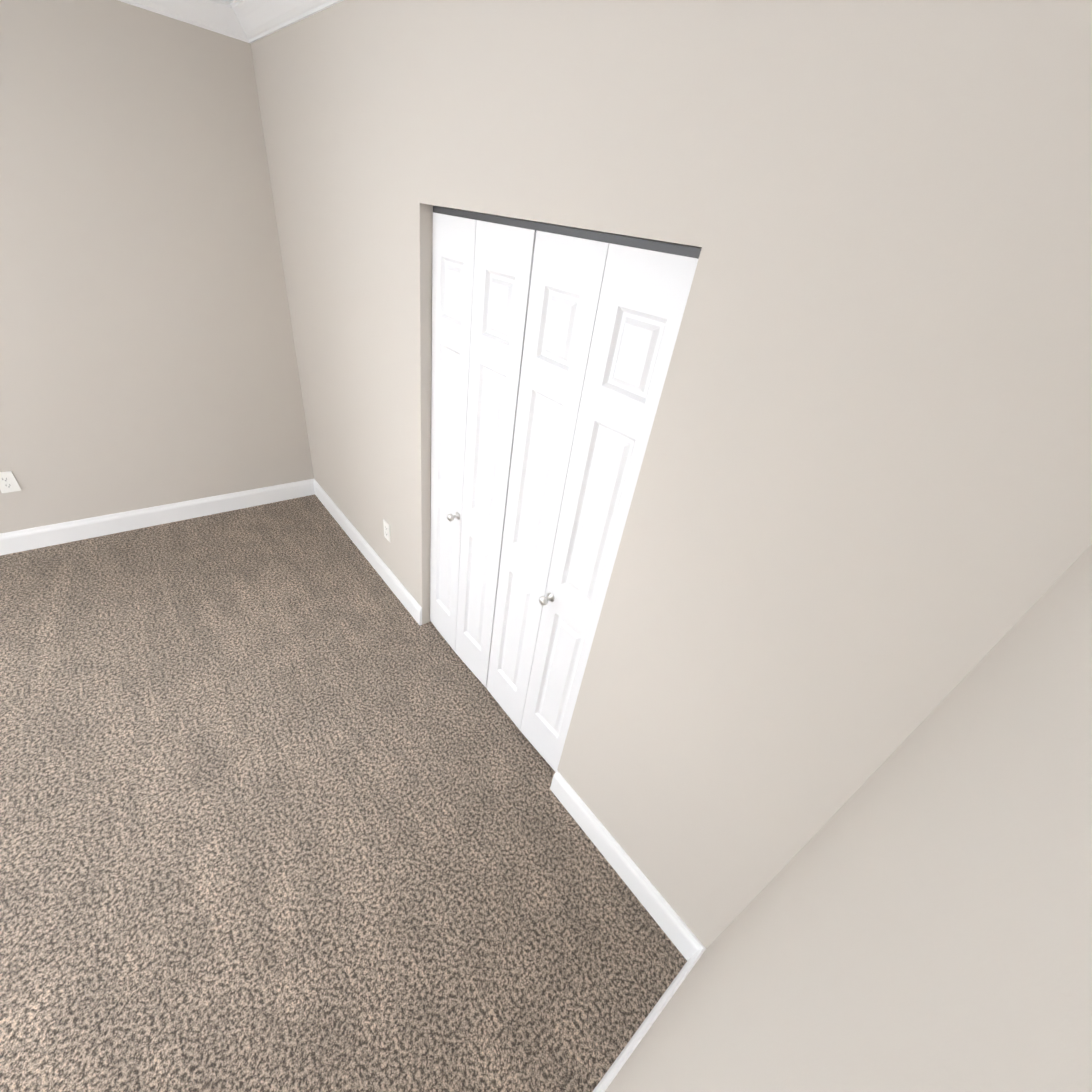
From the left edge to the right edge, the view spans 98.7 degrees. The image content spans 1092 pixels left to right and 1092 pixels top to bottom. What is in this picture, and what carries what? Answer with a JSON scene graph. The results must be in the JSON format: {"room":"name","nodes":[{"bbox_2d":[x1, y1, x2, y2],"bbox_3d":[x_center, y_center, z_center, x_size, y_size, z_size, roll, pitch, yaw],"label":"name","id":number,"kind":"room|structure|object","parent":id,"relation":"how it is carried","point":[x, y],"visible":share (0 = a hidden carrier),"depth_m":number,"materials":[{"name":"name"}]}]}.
{"room":"empty bedroom","nodes":[
{"label":"empty bedroom","id":0,"kind":"room"},
{"bbox_2d":[0,0,313,532],"bbox_3d":[-3.118,-1.115,2.096,3.900,2.740,0.150,-20,43,-36],"label":"wall","id":1,"kind":"structure","parent":0,"point":[148,358],"depth_m":2.58,"materials":[{"name":"beige paint"}]},
{"bbox_2d":[0,471,21,492],"bbox_3d":[-3.066,-0.362,2.664,0.078,0.124,0.007,-20,43,-36],"label":"electrical outlet","id":2,"kind":"object","parent":1,"relation":"attached to","point":[8,483],"visible":1,"depth_m":2.67,"materials":[{"name":"white plastic"}]},
{"bbox_2d":[0,479,311,555],"bbox_3d":[-3.238,-0.007,2.776,3.570,0.135,0.016,-20,43,-36],"label":"baseboard","id":3,"kind":"structure","parent":1,"relation":"attached to","point":[65,532],"depth_m":3.17,"materials":[{"name":"white wood"}]},
{"bbox_2d":[118,0,229,36],"bbox_3d":[-2.856,-2.135,1.299,3.420,0.108,0.090,-20,43,-36],"label":"crown molding","id":4,"kind":"structure","parent":1,"relation":"attached to","point":[211,15],"depth_m":2.24,"materials":[{"name":"white wood"}]},
{"bbox_2d":[0,495,686,1091],"bbox_3d":[-1.813,0.957,1.919,4.550,0.100,4.100,-20,43,-36],"label":"floor","id":5,"kind":"structure","parent":0,"point":[282,807],"depth_m":1.78,"materials":[{"name":"carpet"}]},
{"bbox_2d":[251,0,1091,947],"bbox_3d":[-0.509,-0.217,2.333,0.150,3.740,3.800,-20,43,-36],"label":"wall","id":6,"kind":"structure","parent":0,"point":[855,538],"depth_m":0.97,"materials":[{"name":"beige paint"}]},
{"bbox_2d":[226,0,343,43],"bbox_3d":[-0.344,-1.677,1.258,0.090,0.108,3.800,-20,43,-36],"label":"crown molding","id":7,"kind":"structure","parent":6,"relation":"attached to","point":[250,21],"depth_m":2.13,"materials":[{"name":"white wood"}]},
{"bbox_2d":[312,479,421,625],"bbox_3d":[-1.310,-0.027,3.299,0.016,0.135,1.783,-20,43,-36],"label":"baseboard","id":8,"kind":"structure","parent":6,"relation":"attached to","point":[377,563],"depth_m":3.17,"materials":[{"name":"white wood"}]},
{"bbox_2d":[383,519,389,541],"bbox_3d":[-0.964,-0.091,2.836,0.007,0.124,0.078,-20,43,-36],"label":"electrical outlet","id":9,"kind":"object","parent":6,"relation":"attached to","point":[386,530],"visible":1,"depth_m":2.83,"materials":[{"name":"white plastic"}]},
{"bbox_2d":[433,206,701,258],"bbox_3d":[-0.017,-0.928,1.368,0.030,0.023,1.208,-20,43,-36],"label":"door track","id":10,"kind":"object","parent":6,"relation":"attached to","point":[686,251],"visible":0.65,"depth_m":1.24,"materials":[{"name":"grey metal"}]},
{"bbox_2d":[430,212,475,651],"bbox_3d":[-0.473,-0.307,2.183,0.086,2.035,0.298,-19,43,-36],"label":"closet door leaf","id":11,"kind":"structure","parent":10,"relation":"hanging from","point":[453,247],"depth_m":1.98,"materials":[{"name":"white paint"}]},
{"bbox_2d":[455,220,535,686],"bbox_3d":[-0.261,-0.163,2.023,0.034,2.035,0.298,-21,44,-37],"label":"closet door leaf","id":12,"kind":"structure","parent":10,"relation":"hanging from","point":[503,260],"depth_m":1.79,"materials":[{"name":"white paint"}]},
{"bbox_2d":[487,230,608,729],"bbox_3d":[-0.065,-0.009,1.844,0.034,2.035,0.298,-19,43,-36],"label":"closet door leaf","id":13,"kind":"structure","parent":10,"relation":"hanging from","point":[567,275],"depth_m":1.59,"materials":[{"name":"white paint"}]},
{"bbox_2d":[520,243,697,771],"bbox_3d":[0.107,0.149,1.653,0.086,2.035,0.298,-20,44,-37],"label":"closet door leaf","id":14,"kind":"structure","parent":10,"relation":"hanging from","point":[644,295],"depth_m":1.40,"materials":[{"name":"white paint"}]},
{"bbox_2d":[550,770,697,954],"bbox_3d":[0.273,1.220,1.848,0.016,0.135,0.753,-20,43,-36],"label":"baseboard","id":15,"kind":"structure","parent":6,"relation":"attached to","point":[682,937],"depth_m":1.81,"materials":[{"name":"white wood"}]},
{"bbox_2d":[605,544,1091,1091],"bbox_3d":[-0.600,0.870,-0.212,3.900,2.740,0.150,-20,43,-36],"label":"wall","id":16,"kind":"structure","parent":0,"point":[915,914],"depth_m":0.36,"materials":[{"name":"beige paint"}]},
{"bbox_2d":[593,939,705,1091],"bbox_3d":[-0.826,1.894,0.565,3.570,0.135,0.016,-20,43,-36],"label":"baseboard","id":17,"kind":"structure","parent":16,"relation":"attached to","point":[693,954],"depth_m":1.44,"materials":[{"name":"white wood"}]}
]}

